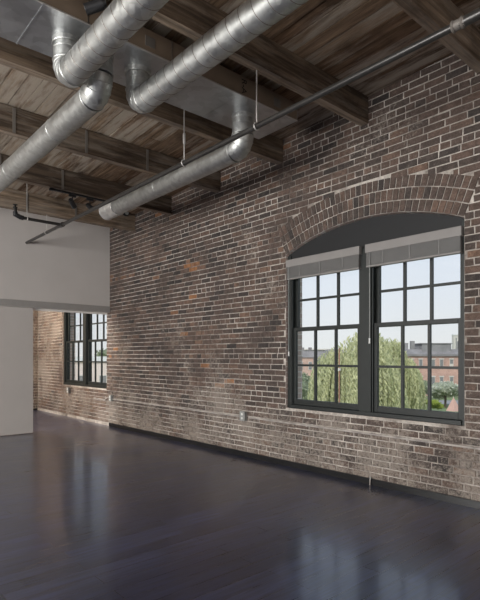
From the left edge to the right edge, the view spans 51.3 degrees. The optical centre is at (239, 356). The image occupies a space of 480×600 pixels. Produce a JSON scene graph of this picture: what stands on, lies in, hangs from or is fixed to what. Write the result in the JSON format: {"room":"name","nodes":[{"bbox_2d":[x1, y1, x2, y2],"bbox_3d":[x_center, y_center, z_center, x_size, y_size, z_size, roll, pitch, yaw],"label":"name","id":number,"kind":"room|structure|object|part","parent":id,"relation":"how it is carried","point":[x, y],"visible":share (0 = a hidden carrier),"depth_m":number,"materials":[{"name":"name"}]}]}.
{"room":"empty loft apartment","nodes":[
{"label":"empty loft apartment","id":0,"kind":"room"},
{"bbox_2d":[33,310,37,409],"bbox_3d":[-9.226,-0.970,9.167,10.758,4.620,0.306,0,0,-41],"label":"wall","id":1,"kind":"structure","parent":0,"point":[35,313],"depth_m":12.56,"materials":[{"name":"brick"}]},
{"bbox_2d":[0,208,109,312],"bbox_3d":[-6.509,-1.681,6.261,10.498,1.642,0.140,0,0,-41],"label":"wall partition","id":2,"kind":"structure","parent":0,"point":[70,264],"depth_m":8.96,"materials":[{"name":"white paint"}]},
{"bbox_2d":[0,306,32,435],"bbox_3d":[-4.138,0.241,8.347,1.315,2.198,0.040,0,0,-41],"label":"wall","id":3,"kind":"structure","parent":2,"relation":"in","point":[16,323],"depth_m":8.58,"materials":[{"name":"paint"}]},
{"bbox_2d":[0,299,109,311],"bbox_3d":[-6.458,-0.920,6.201,10.496,0.110,0.018,0,0,-41],"label":"trim","id":4,"kind":"structure","parent":2,"relation":"attached to","point":[7,302],"depth_m":8.93,"materials":[{"name":"grey paint"}]},
{"bbox_2d":[33,308,106,314],"bbox_3d":[-3.369,-0.843,9.094,2.036,0.035,0.025,0,0,-41],"label":"trim","id":5,"kind":"structure","parent":2,"relation":"attached to","point":[36,309],"depth_m":9.25,"materials":[{"name":"white paint"}]},
{"bbox_2d":[0,410,479,599],"bbox_3d":[-3.017,1.465,2.294,11.100,0.250,18.830,0,0,-41],"label":"floor","id":6,"kind":"structure","parent":0,"point":[89,510],"depth_m":3.97,"materials":[{"name":"brown wood"}]},
{"bbox_2d":[0,0,479,227],"bbox_3d":[-3.022,-2.792,2.223,10.600,0.901,18.530,0,0,-41],"label":"ceiling","id":7,"kind":"structure","parent":0,"point":[341,38],"depth_m":4.80,"materials":[{"name":"brown wood"}]},
{"bbox_2d":[0,188,134,231],"bbox_3d":[-5.843,-2.399,5.504,10.489,0.281,0.100,0,0,-41],"label":"joist","id":8,"kind":"object","parent":7,"relation":"attached to","point":[26,201],"visible":0.83,"depth_m":8.00,"materials":[{"name":"brown wood"}]},
{"bbox_2d":[0,153,171,214],"bbox_3d":[-5.070,-2.447,4.626,10.489,0.281,0.100,0,0,-41],"label":"joist","id":9,"kind":"object","parent":7,"relation":"attached to","point":[41,175],"visible":0.72,"depth_m":7.04,"materials":[{"name":"brown wood"}]},
{"bbox_2d":[49,188,105,201],"bbox_3d":[-2.271,-2.290,7.099,0.870,0.027,0.048,0,0,-41],"label":"track","id":10,"kind":"object","parent":9,"relation":"attached to","point":[50,189],"visible":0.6,"depth_m":7.04,"materials":[{"name":"black metal"}]},
{"bbox_2d":[68,194,76,208],"bbox_3d":[-2.357,-2.186,7.024,0.082,0.186,0.152,0,0,13],"label":"track spotlight","id":11,"kind":"object","parent":10,"relation":"attached to","point":[71,201],"visible":1,"depth_m":7.00,"materials":[{"name":"black metal"}]},
{"bbox_2d":[86,198,93,208],"bbox_3d":[-2.161,-2.184,7.194,0.100,0.190,0.148,0,0,-41],"label":"track spotlight","id":12,"kind":"object","parent":10,"relation":"attached to","point":[88,205],"visible":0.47,"depth_m":7.18,"materials":[{"name":"black metal"}]},
{"bbox_2d":[0,102,219,192],"bbox_3d":[-4.244,-2.498,3.687,10.489,0.281,0.100,0,0,-41],"label":"joist","id":13,"kind":"object","parent":7,"relation":"attached to","point":[15,122],"visible":0.7,"depth_m":5.93,"materials":[{"name":"brown wood"}]},
{"bbox_2d":[0,37,282,164],"bbox_3d":[-3.434,-2.549,2.766,10.489,0.281,0.094,0,0,-41],"label":"joist","id":14,"kind":"object","parent":7,"relation":"attached to","point":[18,57],"visible":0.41,"depth_m":5.04,"materials":[{"name":"brown wood"}]},
{"bbox_2d":[0,0,297,138],"bbox_3d":[-2.530,-2.487,2.720,7.795,0.185,0.578,0,0,-41],"label":"ceiling panel","id":15,"kind":"object","parent":7,"relation":"hanging from","point":[220,92],"visible":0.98,"depth_m":4.06,"materials":[{"name":"metal"}]},
{"bbox_2d":[0,55,113,191],"bbox_3d":[-2.229,-2.199,5.236,0.228,0.401,3.594,0,0,-41],"label":"duct","id":16,"kind":"object","parent":15,"relation":"hanging from","point":[92,96],"visible":0.8,"depth_m":4.38,"materials":[{"name":"metal"}]},
{"bbox_2d":[51,0,168,87],"bbox_3d":[0.869,-2.210,1.320,0.228,0.379,6.834,0,0,-41],"label":"duct","id":17,"kind":"object","parent":15,"relation":"hanging from","point":[75,60],"visible":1,"depth_m":3.29,"materials":[{"name":"metal"}]},
{"bbox_3d":[-0.709,-2.485,3.941,0.090,0.080,0.005,0,0,-41],"label":"plate","id":18,"kind":"part","parent":15,"relation":"part of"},
{"bbox_2d":[99,111,253,219],"bbox_3d":[-0.910,-2.185,6.045,0.240,0.430,3.071,0,0,-41],"label":"duct","id":19,"kind":"object","parent":15,"relation":"hanging from","point":[237,150],"visible":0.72,"depth_m":5.48,"materials":[{"name":"metal"}]},
{"bbox_2d":[124,0,307,113],"bbox_3d":[1.324,-2.210,1.720,0.228,0.380,6.834,0,0,-41],"label":"duct","id":20,"kind":"object","parent":15,"relation":"hanging from","point":[145,92],"visible":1,"depth_m":3.41,"materials":[{"name":"metal"}]},
{"bbox_3d":[0.364,-2.485,4.885,0.090,0.080,0.005,0,0,-41],"label":"plate","id":21,"kind":"part","parent":15,"relation":"part of","materials":[{"name":"brown wood"}]},
{"bbox_2d":[25,8,479,243],"bbox_3d":[0.082,-2.317,4.351,0.076,0.759,11.425,0,0,-41],"label":"pipe","id":22,"kind":"object","parent":7,"relation":"hanging from","point":[464,21],"visible":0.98,"depth_m":3.88,"materials":[{"name":"metal"}]},
{"bbox_2d":[13,204,59,225],"bbox_3d":[-2.941,-2.254,7.229,0.657,0.625,0.070,0,0,-41],"label":"pipe","id":23,"kind":"object","parent":22,"relation":"attached to","point":[15,213],"visible":0.99,"depth_m":7.13,"materials":[{"name":"metal"}]},
{"bbox_3d":[-0.569,-2.350,5.091,0.011,0.693,0.011,0,0,26],"label":"hanger rod","id":24,"kind":"part","parent":22,"relation":"part of","materials":[{"name":"metal"}]},
{"bbox_3d":[0.143,-2.231,4.282,0.011,0.453,0.011,0,0,-19],"label":"hanger rod","id":25,"kind":"part","parent":22,"relation":"part of","materials":[{"name":"metal"}]},
{"bbox_2d":[151,0,367,125],"bbox_3d":[-2.615,-2.599,1.835,10.489,0.281,0.094,0,0,-41],"label":"joist","id":26,"kind":"object","parent":7,"relation":"attached to","point":[192,19],"visible":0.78,"depth_m":4.35,"materials":[{"name":"brown wood"}]},
{"bbox_3d":[-1.627,-2.442,2.704,2.430,0.027,0.048,0,0,-41],"label":"track","id":27,"kind":"object","parent":26,"relation":"attached to","visible":0},
{"bbox_2d":[83,0,106,15],"bbox_3d":[-0.954,-2.344,3.296,0.155,0.175,0.083,0,0,-5],"label":"track spotlight","id":28,"kind":"object","parent":27,"relation":"attached to","point":[94,6],"visible":0.99,"depth_m":3.27,"materials":[{"name":"black metal"}]},
{"bbox_2d":[392,0,479,72],"bbox_3d":[-1.812,-2.649,0.923,10.489,0.281,0.094,0,0,-41],"label":"joist","id":29,"kind":"object","parent":7,"relation":"attached to","point":[432,15],"visible":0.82,"depth_m":3.91,"materials":[{"name":"brown wood"}]},
{"bbox_2d":[38,53,479,500],"bbox_3d":[1.038,-0.970,5.862,0.314,4.620,18.830,0,0,-41],"label":"wall","id":30,"kind":"structure","parent":0,"point":[197,319],"depth_m":6.33,"materials":[{"name":"brick"}]},
{"bbox_2d":[63,312,106,388],"bbox_3d":[-3.279,-0.428,10.674,0.150,2.108,2.199,0,0,-41],"label":"window","id":31,"kind":"structure","parent":30,"relation":"in","point":[87,324],"depth_m":10.62,"materials":[{"name":"black paint"}]},
{"bbox_3d":[-3.642,0.112,11.080,0.038,0.943,1.012,0,0,-41],"label":"sash","id":32,"kind":"part","parent":31,"relation":"part of","materials":[{"name":"black paint"}]},
{"bbox_3d":[-3.610,-0.698,11.108,0.038,0.765,1.012,0,0,-41],"label":"sash","id":33,"kind":"part","parent":31,"relation":"part of","materials":[{"name":"black paint"}]},
{"bbox_3d":[-2.863,-0.698,10.259,0.038,0.765,0.975,0,0,-41],"label":"sash","id":34,"kind":"part","parent":31,"relation":"part of","materials":[{"name":"black paint"}]},
{"bbox_3d":[-2.895,0.112,10.231,0.038,0.943,0.975,0,0,-41],"label":"sash","id":35,"kind":"part","parent":31,"relation":"part of","materials":[{"name":"black paint"}]},
{"bbox_2d":[240,411,246,420],"bbox_3d":[0.045,0.795,6.713,0.056,0.128,0.098,0,0,-41],"label":"outlet box","id":36,"kind":"object","parent":30,"relation":"attached to","point":[243,415],"visible":1,"depth_m":6.69,"materials":[{"name":"white plastic"}]},
{"bbox_2d":[94,397,479,449],"bbox_3d":[0.854,0.813,5.813,0.022,0.069,11.600,0,0,-41],"label":"conduit","id":37,"kind":"object","parent":30,"relation":"attached to","point":[306,425],"visible":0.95,"depth_m":5.65,"materials":[{"name":"grey metal"}]},
{"bbox_2d":[109,423,479,508],"bbox_3d":[2.236,1.307,4.252,0.018,0.066,14.430,0,0,-41],"label":"baseboard","id":38,"kind":"structure","parent":30,"relation":"attached to","point":[475,504],"depth_m":5.65,"materials":[{"name":"black wood"}]},
{"bbox_2d":[288,213,463,425],"bbox_3d":[1.360,-0.428,5.401,0.150,2.108,2.204,0,0,-41],"label":"window","id":39,"kind":"structure","parent":30,"relation":"in","point":[363,232],"depth_m":5.30,"materials":[{"name":"black paint"}]},
{"bbox_2d":[286,246,361,355],"bbox_3d":[0.933,-0.598,5.742,0.073,1.175,1.074,0,0,-41],"label":"window blind","id":40,"kind":"object","parent":39,"relation":"attached to","point":[348,259],"visible":1,"depth_m":5.68,"materials":[{"name":"fabric"}]},
{"bbox_3d":[0.938,-0.951,5.747,0.050,0.017,1.054,0,0,-41],"label":"rail","id":41,"kind":"part","parent":40,"relation":"part of","materials":[{"name":"plastic"}]},
{"bbox_3d":[0.998,0.112,5.807,0.038,0.943,1.017,0,0,-41],"label":"sash","id":42,"kind":"part","parent":39,"relation":"part of","materials":[{"name":"black paint"}]},
{"bbox_3d":[1.030,-0.698,5.835,0.038,0.765,1.017,0,0,-41],"label":"sash","id":43,"kind":"part","parent":39,"relation":"part of","materials":[{"name":"black paint"}]},
{"bbox_3d":[1.364,-1.321,5.404,0.080,0.322,2.204,0,0,-41],"label":"arch panel","id":44,"kind":"part","parent":39,"relation":"part of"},
{"bbox_2d":[365,226,463,343],"bbox_3d":[1.673,-0.662,4.901,0.073,1.045,1.024,0,0,-41],"label":"window blind","id":45,"kind":"object","parent":39,"relation":"attached to","point":[448,241],"visible":1,"depth_m":4.85,"materials":[{"name":"fabric"}]},
{"bbox_3d":[1.679,-0.951,4.906,0.050,0.017,1.004,0,0,-41],"label":"rail","id":46,"kind":"part","parent":45,"relation":"part of","materials":[{"name":"plastic"}]},
{"bbox_3d":[1.746,0.112,4.956,0.038,0.943,0.975,0,0,-41],"label":"sash","id":47,"kind":"part","parent":39,"relation":"part of","materials":[{"name":"black paint"}]},
{"bbox_3d":[1.778,-0.698,4.985,0.038,0.765,0.975,0,0,-41],"label":"sash","id":48,"kind":"part","parent":39,"relation":"part of","materials":[{"name":"black paint"}]},
{"label":"outside","id":49,"kind":"structure","parent":0,"visible":0},
{"bbox_2d":[426,396,457,411],"bbox_3d":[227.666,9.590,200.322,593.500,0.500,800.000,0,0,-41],"label":"ground","id":50,"kind":"structure","parent":49,"point":[455,397],"depth_m":95.98,"materials":[{"name":"green plant"}]},
{"bbox_2d":[75,356,106,382],"bbox_3d":[-17.000,5.490,66.000,14.400,11.100,8.400,0,0,0],"label":"stucco building","id":51,"kind":"structure","parent":50,"relation":"on","point":[98,358],"depth_m":62.00,"materials":[{"name":"white paint"}]},
{"bbox_2d":[94,348,106,355],"bbox_3d":[-46.556,2.765,200.080,22.429,13.166,19.038,0,0,-41],"label":"leafy tree","id":52,"kind":"object","parent":50,"relation":"on","point":[105,350],"visible":0.02,"depth_m":195.60,"materials":[{"name":"green plant"}]},
{"bbox_2d":[302,372,318,399],"bbox_3d":[9.568,5.629,69.719,5.895,7.428,5.180,0,0,2],"label":"leafy tree","id":53,"kind":"object","parent":50,"relation":"on","point":[305,379],"visible":0.3,"depth_m":68.18,"materials":[{"name":"green plant"}]},
{"bbox_2d":[302,347,325,379],"bbox_3d":[14.900,4.390,123.300,12.200,13.300,11.800,0,0,0],"label":"house","id":54,"kind":"structure","parent":50,"relation":"on","point":[307,356],"depth_m":118.00,"materials":[{"name":"brick"}]},
{"bbox_2d":[304,349,328,350],"bbox_3d":[25.000,4.190,170.000,24.600,13.700,10.600,0,0,0],"label":"building","id":55,"kind":"structure","parent":50,"relation":"on","point":[304,349],"depth_m":164.71,"materials":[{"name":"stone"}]},
{"bbox_2d":[338,348,340,401],"bbox_3d":[7.450,4.340,37.500,0.180,10.000,0.180,0,0,-41],"label":"utility pole","id":56,"kind":"object","parent":50,"relation":"on","point":[339,368],"visible":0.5,"depth_m":37.46,"materials":[{"name":"wood"}]},
{"bbox_2d":[307,332,409,407],"bbox_3d":[9.942,3.349,42.064,8.846,12.009,9.664,0,0,-41],"label":"willow tree","id":57,"kind":"object","parent":50,"relation":"on","point":[389,383],"visible":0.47,"depth_m":39.55,"materials":[{"name":"green plant"}]},
{"bbox_2d":[324,341,457,395],"bbox_3d":[52.000,3.570,125.800,60.600,14.940,12.400,0,0,0],"label":"house","id":58,"kind":"structure","parent":50,"relation":"on","point":[442,353],"depth_m":120.01,"materials":[{"name":"brick"}]},
{"bbox_3d":[52.000,-0.410,119.900,60.600,0.500,0.600,0,0,0],"label":"cornice","id":59,"kind":"part","parent":58,"relation":"part of","materials":[{"name":"grey stone"}]},
{"bbox_2d":[451,334,457,348],"bbox_3d":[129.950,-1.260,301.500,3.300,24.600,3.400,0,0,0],"label":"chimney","id":60,"kind":"object","parent":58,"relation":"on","point":[454,336],"visible":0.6,"depth_m":300.01,"materials":[{"name":"stone"}]},
{"bbox_2d":[384,338,426,409],"bbox_3d":[16.497,3.631,53.313,7.336,11.443,6.761,0,0,-41],"label":"willow tree","id":61,"kind":"object","parent":50,"relation":"on","point":[414,383],"visible":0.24,"depth_m":51.26,"materials":[{"name":"green plant"}]},
{"bbox_2d":[423,380,427,397],"bbox_3d":[38.550,6.984,104.184,4.806,4.720,4.594,0,0,-41],"label":"leafy tree","id":62,"kind":"object","parent":50,"relation":"on","point":[425,381],"visible":0.27,"depth_m":102.77,"materials":[{"name":"green plant"}]},
{"bbox_2d":[425,399,443,409],"bbox_3d":[32.259,7.870,83.335,3.401,1.973,2.942,0,0,-41],"label":"clipped shrub","id":63,"kind":"object","parent":50,"relation":"on","point":[435,404],"visible":0.7,"depth_m":82.70,"materials":[{"name":"green plant"}]},
{"bbox_2d":[427,381,457,407],"bbox_3d":[37.603,6.755,92.161,6.869,5.183,6.887,0,0,-41],"label":"leafy tree","id":64,"kind":"object","parent":50,"relation":"on","point":[442,390],"visible":0.94,"depth_m":90.32,"materials":[{"name":"green plant"}]},
{"bbox_2d":[446,396,457,411],"bbox_3d":[34.085,7.790,80.000,2.171,3.100,2.283,0,0,0],"label":"parasol","id":65,"kind":"object","parent":50,"relation":"on","point":[453,406],"visible":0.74,"depth_m":79.57,"materials":[{"name":"pink fabric"}]},
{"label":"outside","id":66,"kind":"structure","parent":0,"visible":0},
{"bbox_2d":[438,400,457,403],"bbox_3d":[0.000,9.315,102.500,120.000,0.050,9.000,0,0,0],"label":"street","id":67,"kind":"structure","parent":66,"point":[441,401],"depth_m":104.04,"materials":[{"name":"grey asphalt"}]}
]}

